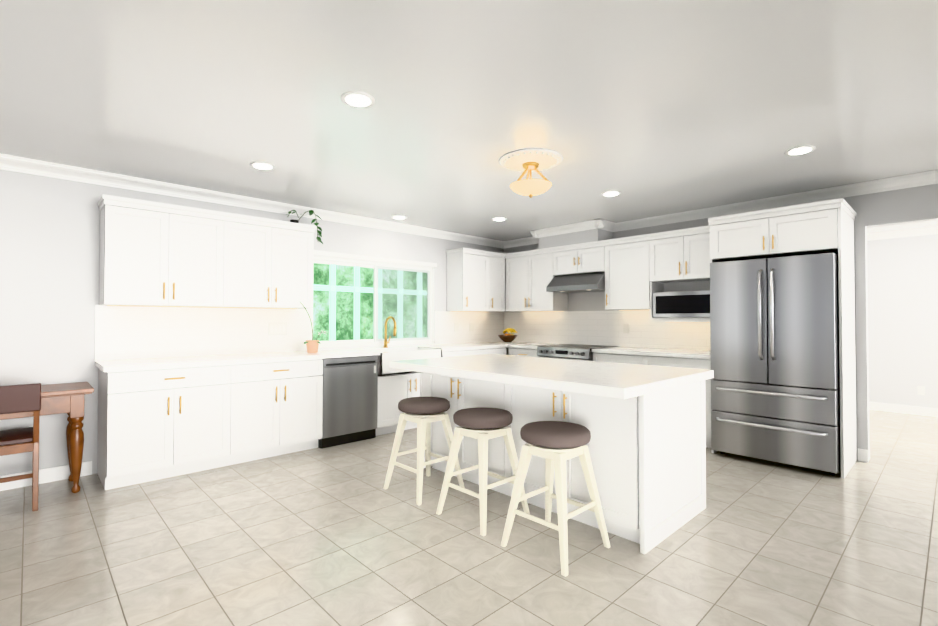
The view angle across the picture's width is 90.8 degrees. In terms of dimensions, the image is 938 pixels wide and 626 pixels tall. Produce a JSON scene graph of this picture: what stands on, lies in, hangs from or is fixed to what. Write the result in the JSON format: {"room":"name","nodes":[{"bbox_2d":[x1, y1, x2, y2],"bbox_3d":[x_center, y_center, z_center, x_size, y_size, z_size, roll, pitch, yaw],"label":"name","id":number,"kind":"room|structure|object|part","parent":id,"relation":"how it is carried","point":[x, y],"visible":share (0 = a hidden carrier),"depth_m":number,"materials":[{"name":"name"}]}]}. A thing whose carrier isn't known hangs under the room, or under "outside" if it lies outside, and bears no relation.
{"room":"kitchen","nodes":[
{"label":"kitchen","id":0,"kind":"room"},
{"bbox_2d":[0,169,503,475],"bbox_3d":[-1.302,0.107,5.617,11.400,2.490,0.120,1,-1,-44],"label":"wall","id":1,"kind":"structure","parent":0,"point":[49,259],"depth_m":3.68,"materials":[{"name":"grey paint"}]},
{"bbox_2d":[0,461,91,490],"bbox_3d":[-4.240,1.254,2.710,3.160,0.110,0.015,1,-1,-44],"label":"baseboard","id":2,"kind":"structure","parent":1,"relation":"attached to","point":[52,474],"depth_m":3.61,"materials":[{"name":"white paint"}]},
{"bbox_2d":[98,195,233,306],"bbox_3d":[-2.626,-0.470,4.042,0.912,0.819,0.342,1,-1,-44],"label":"upper cabinet","id":3,"kind":"object","parent":1,"relation":"attached to","point":[154,254],"depth_m":3.88,"materials":[{"name":"white wood"}]},
{"bbox_2d":[0,154,503,248],"bbox_3d":[-2.390,-1.108,4.456,8.200,0.095,0.085,1,-1,-44],"label":"crown molding","id":4,"kind":"structure","parent":1,"relation":"attached to","point":[37,167],"depth_m":4.37,"materials":[{"name":"white paint"}]},
{"bbox_2d":[222,215,313,308],"bbox_3d":[-2.053,-0.462,4.588,0.912,0.819,0.342,1,-1,-44],"label":"upper cabinet","id":5,"kind":"object","parent":1,"relation":"attached to","point":[273,262],"depth_m":4.49,"materials":[{"name":"white wood"}]},
{"bbox_2d":[286,210,322,244],"bbox_3d":[-1.726,-0.900,4.871,0.378,0.389,0.135,0,-1,-23],"label":"pothos plant","id":6,"kind":"object","parent":5,"relation":"on","point":[311,212],"visible":0.96,"depth_m":4.91,"materials":[{"name":"green plant"}]},
{"bbox_2d":[308,250,436,348],"bbox_3d":[-1.155,-0.141,5.740,1.840,1.092,0.150,1,-1,-44],"label":"window unit","id":7,"kind":"structure","parent":1,"relation":"in","point":[376,264],"depth_m":5.80,"materials":[{"name":"white paint"}]},
{"bbox_2d":[446,248,485,310],"bbox_3d":[0.007,-0.434,6.548,0.560,0.819,0.342,1,-1,-44],"label":"upper cabinet","id":8,"kind":"object","parent":1,"relation":"attached to","point":[466,270],"depth_m":6.37,"materials":[{"name":"white wood"}]},
{"bbox_2d":[486,251,505,310],"bbox_3d":[0.300,-0.430,6.784,0.428,0.819,0.404,1,-1,-44],"label":"upper cabinet","id":9,"kind":"object","parent":1,"relation":"attached to","point":[495,263],"depth_m":6.68,"materials":[{"name":"white wood"}]},
{"bbox_2d":[268,323,286,334],"bbox_3d":[-2.001,0.165,4.841,0.188,0.128,0.006,1,-1,-44],"label":"electrical outlet","id":10,"kind":"object","parent":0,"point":[273,328],"depth_m":4.84,"materials":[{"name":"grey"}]},
{"bbox_2d":[0,410,937,625],"bbox_3d":[1.152,1.339,3.020,11.640,0.050,7.240,1,-1,-44],"label":"floor","id":11,"kind":"structure","parent":0,"point":[338,535],"depth_m":2.54,"materials":[{"name":"tile"}]},
{"bbox_2d":[0,383,40,510],"bbox_3d":[-3.190,0.892,3.102,0.455,0.845,0.532,1,-1,-44],"label":"wood chair","id":12,"kind":"object","parent":11,"relation":"on","point":[20,398],"visible":1,"depth_m":3.06,"materials":[{"name":"brown wood"}]},
{"bbox_2d":[0,382,93,492],"bbox_3d":[-3.405,0.933,3.140,1.295,0.765,0.500,1,-1,-44],"label":"wood desk","id":13,"kind":"object","parent":11,"relation":"on","point":[68,399],"visible":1,"depth_m":3.38,"materials":[{"name":"brown wood"}]},
{"bbox_2d":[97,365,238,489],"bbox_3d":[-2.535,0.882,3.915,0.898,0.890,0.622,1,-1,-44],"label":"base cabinet","id":14,"kind":"object","parent":11,"relation":"on","point":[184,390],"depth_m":3.65,"materials":[{"name":"white wood"}]},
{"bbox_2d":[95,349,378,372],"bbox_3d":[-2.023,0.469,4.396,2.343,0.130,0.642,1,-1,-44],"label":"countertop","id":15,"kind":"structure","parent":14,"relation":"on","point":[300,354],"depth_m":4.06,"materials":[{"name":"white stone"}]},
{"bbox_2d":[300,302,326,352],"bbox_3d":[-1.619,0.148,4.808,0.392,0.523,0.235,1,-1,-44],"label":"orchid plant","id":16,"kind":"object","parent":15,"relation":"on","point":[312,345],"visible":1,"depth_m":4.76,"materials":[{"name":"green plant"}]},
{"bbox_3d":[-1.626,0.347,4.807,0.132,0.125,0.132,1,-1,-44],"label":"pot","id":17,"kind":"part","parent":16,"relation":"part of","materials":[{"name":"brown"}]},
{"bbox_2d":[239,361,314,462],"bbox_3d":[-1.972,0.890,4.451,0.897,0.890,0.622,1,-1,-44],"label":"base cabinet","id":18,"kind":"object","parent":11,"relation":"on","point":[277,398],"depth_m":4.23,"materials":[{"name":"white wood"}]},
{"bbox_2d":[315,353,382,448],"bbox_3d":[-1.421,0.900,4.975,0.744,0.885,0.624,1,-1,-44],"label":"base cabinet","id":19,"kind":"object","parent":11,"relation":"on","point":[346,388],"depth_m":4.71,"materials":[{"name":"white metal"}]},
{"bbox_2d":[321,356,377,448],"bbox_3d":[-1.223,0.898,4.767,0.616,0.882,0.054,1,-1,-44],"label":"dishwasher","id":20,"kind":"object","parent":19,"relation":"in","point":[349,384],"depth_m":4.73,"materials":[{"name":"metal"}]},
{"bbox_2d":[379,369,419,376],"bbox_3d":[-0.803,0.673,5.440,0.864,0.022,0.488,1,-1,-44],"label":"countertop","id":21,"kind":"structure","parent":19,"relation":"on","point":[384,370],"depth_m":5.09,"materials":[{"name":"white stone"}]},
{"bbox_2d":[383,316,395,347],"bbox_3d":[-0.943,0.230,5.621,0.094,0.383,0.242,1,-1,-44],"label":"faucet","id":22,"kind":"object","parent":21,"relation":"on","point":[394,329],"depth_m":5.65,"materials":[{"name":"gold metal"}]},
{"bbox_2d":[371,347,441,375],"bbox_3d":[-0.803,0.559,5.442,0.864,0.250,0.488,1,-1,-44],"label":"sink","id":23,"kind":"object","parent":21,"relation":"in","point":[385,355],"depth_m":5.22,"materials":[{"name":"white ceramic"}]},
{"bbox_2d":[379,365,419,434],"bbox_3d":[-0.837,1.020,5.513,0.969,0.660,0.647,1,-1,-44],"label":"base cabinet","id":24,"kind":"object","parent":11,"relation":"on","point":[393,387],"depth_m":5.13,"materials":[{"name":"white wood"}]},
{"bbox_2d":[383,397,464,504],"bbox_3d":[-0.336,0.984,3.472,0.435,0.672,0.435,1,-1,-44],"label":"stool","id":25,"kind":"object","parent":11,"relation":"on","point":[423,413],"visible":0.94,"depth_m":3.40,"materials":[{"name":"beige paint"}]},
{"bbox_3d":[-0.336,0.686,3.476,0.390,0.075,0.390,1,-1,-44],"label":"seat","id":26,"kind":"part","parent":25,"relation":"part of","materials":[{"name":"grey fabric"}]},
{"bbox_2d":[407,349,505,359],"bbox_3d":[-0.139,0.915,6.196,1.221,0.890,0.622,1,-1,-44],"label":"base cabinet","id":27,"kind":"object","parent":11,"relation":"on","point":[412,354],"depth_m":5.70,"materials":[{"name":"white"}]},
{"bbox_2d":[411,341,526,352],"bbox_3d":[0.113,0.453,6.429,1.817,0.040,0.642,1,-1,-44],"label":"countertop","id":28,"kind":"structure","parent":27,"relation":"on","point":[466,344],"depth_m":6.10,"materials":[{"name":"white stone"}]},
{"bbox_2d":[436,407,529,535],"bbox_3d":[0.091,0.978,3.023,0.435,0.672,0.435,1,-1,-44],"label":"stool","id":29,"kind":"object","parent":11,"relation":"on","point":[482,425],"visible":0.92,"depth_m":2.93,"materials":[{"name":"beige paint"}]},
{"bbox_3d":[0.091,0.679,3.027,0.390,0.075,0.390,1,-1,-44],"label":"seat","id":30,"kind":"part","parent":29,"relation":"part of","materials":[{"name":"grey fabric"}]},
{"bbox_2d":[509,349,530,356],"bbox_3d":[0.960,0.918,6.398,0.622,0.890,0.552,1,-1,-44],"label":"base cabinet","id":31,"kind":"object","parent":11,"relation":"on","point":[518,352],"depth_m":6.23,"materials":[{"name":"white wood"}]},
{"bbox_2d":[501,421,609,576],"bbox_3d":[0.484,0.972,2.596,0.435,0.672,0.435,1,-1,-44],"label":"stool","id":32,"kind":"object","parent":11,"relation":"on","point":[556,445],"visible":1,"depth_m":2.54,"materials":[{"name":"beige paint"}]},
{"bbox_3d":[0.484,0.673,2.600,0.390,0.075,0.390,1,-1,-44],"label":"seat","id":33,"kind":"part","parent":32,"relation":"part of","materials":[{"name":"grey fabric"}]},
{"bbox_2d":[420,374,705,553],"bbox_3d":[0.578,0.882,3.529,0.924,0.878,1.991,1,-1,-44],"label":"kitchen island","id":34,"kind":"object","parent":11,"relation":"on","point":[645,425],"depth_m":2.83,"materials":[{"name":"white wood"}]},
{"bbox_2d":[389,354,712,401],"bbox_3d":[0.497,0.415,3.431,1.220,0.054,2.050,1,-1,-44],"label":"island countertop","id":35,"kind":"structure","parent":34,"relation":"on","point":[599,379],"depth_m":2.97,"materials":[{"name":"white stone"}]},
{"bbox_2d":[531,345,598,361],"bbox_3d":[1.364,0.903,5.874,0.706,0.905,0.885,1,-1,-44],"label":"stove","id":36,"kind":"object","parent":11,"relation":"on","point":[572,354],"depth_m":5.59,"materials":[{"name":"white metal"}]},
{"bbox_2d":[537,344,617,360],"bbox_3d":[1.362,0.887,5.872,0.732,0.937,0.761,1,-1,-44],"label":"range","id":37,"kind":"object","parent":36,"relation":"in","point":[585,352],"depth_m":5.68,"materials":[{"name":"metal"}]},
{"bbox_2d":[599,353,646,364],"bbox_3d":[1.910,0.904,5.401,0.622,0.890,0.674,1,-1,-44],"label":"base cabinet","id":38,"kind":"object","parent":11,"relation":"on","point":[627,358],"depth_m":5.16,"materials":[{"name":"white"}]},
{"bbox_2d":[647,357,710,447],"bbox_3d":[2.325,0.897,4.965,0.622,0.890,0.769,1,-1,-44],"label":"base cabinet","id":39,"kind":"object","parent":11,"relation":"on","point":[681,362],"depth_m":4.59,"materials":[{"name":"white wood"}]},
{"bbox_2d":[507,341,710,360],"bbox_3d":[1.660,0.439,5.633,0.672,0.045,2.641,1,-1,-44],"label":"countertop","id":40,"kind":"structure","parent":39,"relation":"on","point":[542,344],"depth_m":5.28,"materials":[{"name":"white stone"}]},
{"bbox_2d":[623,324,628,332],"bbox_3d":[1.964,0.197,5.783,0.005,0.115,0.070,1,-1,-44],"label":"outlet","id":41,"kind":"object","parent":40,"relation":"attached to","point":[625,326],"depth_m":5.78,"materials":[{"name":"white plastic"}]},
{"bbox_2d":[708,198,856,478],"bbox_3d":[2.853,0.212,4.248,0.860,2.240,1.011,1,-1,-44],"label":"refrigerator","id":42,"kind":"object","parent":11,"relation":"on","point":[782,331],"visible":1,"depth_m":3.94,"materials":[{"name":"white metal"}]},
{"bbox_2d":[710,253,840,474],"bbox_3d":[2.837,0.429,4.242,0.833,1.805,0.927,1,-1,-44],"label":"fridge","id":43,"kind":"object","parent":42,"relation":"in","point":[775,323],"depth_m":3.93,"materials":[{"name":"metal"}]},
{"bbox_2d":[0,0,937,240],"bbox_3d":[1.152,-1.216,3.057,11.640,0.080,7.240,1,-1,-44],"label":"ceiling","id":44,"kind":"structure","parent":0,"point":[649,108],"depth_m":2.56,"materials":[{"name":"white paint"}]},
{"bbox_2d":[250,162,274,169],"bbox_3d":[-1.634,-1.163,3.662,0.184,0.009,0.184,1,-1,-44],"label":"recessed light","id":45,"kind":"object","parent":44,"relation":"in","point":[263,165],"visible":0.96,"depth_m":3.64,"materials":[{"name":"white paint"}]},
{"bbox_2d":[341,91,374,107],"bbox_3d":[-0.614,-1.179,2.562,0.184,0.009,0.184,1,-1,-44],"label":"recessed light","id":46,"kind":"object","parent":44,"relation":"in","point":[356,99],"visible":1,"depth_m":2.54,"materials":[{"name":"white paint"}]},
{"bbox_2d":[391,215,406,218],"bbox_3d":[-0.832,-1.136,5.503,0.184,0.009,0.184,1,-1,-44],"label":"recessed light","id":47,"kind":"object","parent":44,"relation":"in","point":[399,217],"visible":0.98,"depth_m":5.48,"materials":[{"name":"white paint"}]},
{"bbox_2d":[492,217,506,220],"bbox_3d":[0.366,-1.134,5.593,0.184,0.009,0.184,1,-1,-44],"label":"recessed light","id":48,"kind":"object","parent":44,"relation":"in","point":[499,219],"visible":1,"depth_m":5.59,"materials":[{"name":"white paint"}]},
{"bbox_2d":[499,148,562,171],"bbox_3d":[0.471,-1.151,3.533,0.486,0.036,0.486,1,-1,-44],"label":"ceiling medallion","id":49,"kind":"object","parent":44,"relation":"attached to","point":[546,159],"visible":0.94,"depth_m":3.44,"materials":[{"name":"white paint"}]},
{"bbox_2d":[510,162,551,197],"bbox_3d":[0.471,-1.005,3.530,0.316,0.255,0.316,1,-1,-44],"label":"ceiling fixture","id":50,"kind":"object","parent":49,"relation":"hanging from","point":[530,187],"visible":1,"depth_m":3.47,"materials":[{"name":"beige glass"}]},
{"bbox_2d":[528,219,607,241],"bbox_3d":[1.242,-1.085,6.003,0.085,0.095,1.085,1,-1,-44],"label":"crown molding","id":51,"kind":"structure","parent":44,"relation":"attached to","point":[602,224],"depth_m":5.94,"materials":[{"name":"white paint"}]},
{"bbox_2d":[539,228,612,248],"bbox_3d":[1.403,-1.003,6.155,0.360,0.255,0.915,1,-1,-44],"label":"soffit beam","id":52,"kind":"structure","parent":44,"relation":"attached to","point":[592,235],"depth_m":5.94,"materials":[{"name":"grey paint"}]},
{"bbox_2d":[601,191,620,195],"bbox_3d":[1.371,-1.151,4.465,0.184,0.009,0.184,1,-1,-44],"label":"recessed light","id":53,"kind":"object","parent":44,"relation":"in","point":[611,193],"visible":0.96,"depth_m":4.44,"materials":[{"name":"white paint"}]},
{"bbox_2d":[784,145,815,155],"bbox_3d":[2.382,-1.167,3.330,0.184,0.009,0.184,1,-1,-44],"label":"recessed light","id":54,"kind":"object","parent":44,"relation":"in","point":[799,150],"visible":0.98,"depth_m":3.31,"materials":[{"name":"white paint"}]},
{"bbox_2d":[495,333,522,344],"bbox_3d":[0.565,0.374,6.755,0.290,0.105,0.290,1,-1,-44],"label":"bowl","id":55,"kind":"object","parent":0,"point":[507,338],"depth_m":6.70,"materials":[{"name":"brown wood"}]},
{"bbox_2d":[504,184,937,461],"bbox_3d":[3.006,0.095,4.803,0.120,2.490,7.000,1,-1,-44],"label":"wall","id":56,"kind":"structure","parent":0,"point":[905,206],"depth_m":4.16,"materials":[{"name":"grey paint"}]},
{"bbox_2d":[504,238,538,247],"bbox_3d":[0.885,-1.072,6.901,0.085,0.095,0.880,1,-1,-44],"label":"crown molding","id":57,"kind":"structure","parent":56,"relation":"attached to","point":[523,241],"depth_m":7.02,"materials":[{"name":"white paint"}]},
{"bbox_2d":[506,248,567,310],"bbox_3d":[0.924,-0.433,6.608,0.411,0.819,0.874,1,-1,-44],"label":"upper cabinet","id":58,"kind":"object","parent":56,"relation":"attached to","point":[525,270],"depth_m":6.49,"materials":[{"name":"white wood"}]},
{"bbox_2d":[546,240,605,294],"bbox_3d":[1.458,-0.567,5.987,0.496,0.569,0.767,1,-1,-44],"label":"upper cabinet","id":59,"kind":"object","parent":56,"relation":"attached to","point":[581,267],"depth_m":5.90,"materials":[{"name":"white wood"}]},
{"bbox_2d":[546,272,604,292],"bbox_3d":[1.458,-0.393,5.984,0.495,0.224,0.755,1,-1,-44],"label":"range hood","id":60,"kind":"object","parent":59,"relation":"attached to","point":[561,282],"depth_m":5.86,"materials":[{"name":"metal"}]},
{"bbox_2d":[605,235,669,310],"bbox_3d":[1.992,-0.449,5.537,0.342,0.819,0.620,1,-1,-44],"label":"upper cabinet","id":61,"kind":"object","parent":56,"relation":"attached to","point":[629,262],"depth_m":5.42,"materials":[{"name":"white wood"}]},
{"bbox_2d":[650,287,709,318],"bbox_3d":[2.409,-0.091,5.056,0.342,0.275,0.665,1,-1,-44],"label":"upper cabinet","id":62,"kind":"object","parent":56,"relation":"attached to","point":[663,304],"depth_m":4.96,"materials":[{"name":"white metal"}]},
{"bbox_2d":[653,290,709,316],"bbox_3d":[2.409,-0.091,5.055,0.342,0.275,0.665,1,-1,-44],"label":"microwave","id":63,"kind":"object","parent":62,"relation":"in","point":[685,303],"depth_m":4.95,"materials":[{"name":"metal"}]},
{"bbox_2d":[654,227,709,282],"bbox_3d":[2.427,-0.610,5.081,0.342,0.509,0.764,1,-1,-44],"label":"upper cabinet","id":64,"kind":"object","parent":56,"relation":"attached to","point":[679,256],"depth_m":4.98,"materials":[{"name":"white wood"}]},
{"bbox_2d":[608,170,937,231],"bbox_3d":[3.583,-1.114,4.067,0.085,0.095,5.115,1,-1,-44],"label":"crown molding","id":65,"kind":"structure","parent":56,"relation":"attached to","point":[929,177],"depth_m":4.52,"materials":[{"name":"white paint"}]},
{"bbox_2d":[858,448,867,459],"bbox_3d":[3.096,1.285,4.789,0.015,0.110,1.600,1,-1,-44],"label":"baseboard","id":66,"kind":"structure","parent":56,"relation":"attached to","point":[862,453],"depth_m":4.14,"materials":[{"name":"white paint"}]},
{"bbox_2d":[867,234,937,407],"bbox_3d":[5.324,0.127,7.009,0.120,2.490,7.000,1,-1,-44],"label":"wall","id":67,"kind":"structure","parent":0,"point":[903,314],"depth_m":6.28,"materials":[{"name":"grey paint"}]},
{"bbox_2d":[867,226,937,240],"bbox_3d":[6.187,-1.086,5.971,0.085,0.095,4.280,1,-1,-44],"label":"crown molding","id":68,"kind":"structure","parent":67,"relation":"attached to","point":[931,230],"depth_m":6.28,"materials":[{"name":"white paint"}]},
{"bbox_2d":[869,402,937,416],"bbox_3d":[6.213,1.302,5.961,0.015,0.110,4.280,1,-1,-44],"label":"baseboard","id":69,"kind":"structure","parent":67,"relation":"attached to","point":[926,411],"depth_m":6.27,"materials":[{"name":"white paint"}]},
{"label":"outside","id":70,"kind":"structure","parent":0,"visible":0},
{"bbox_2d":[313,263,426,340],"bbox_3d":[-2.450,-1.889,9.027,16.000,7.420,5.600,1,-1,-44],"label":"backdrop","id":71,"kind":"structure","parent":70,"point":[344,271],"depth_m":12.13,"materials":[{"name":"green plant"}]},
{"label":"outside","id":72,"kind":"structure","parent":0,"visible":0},
{"bbox_2d":[313,264,426,340],"bbox_3d":[-1.804,-0.069,6.944,7.500,3.520,2.470,1,-1,-44],"label":"sunroom","id":73,"kind":"structure","parent":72,"point":[332,333],"depth_m":8.10,"materials":[{"name":"white"}]}
]}

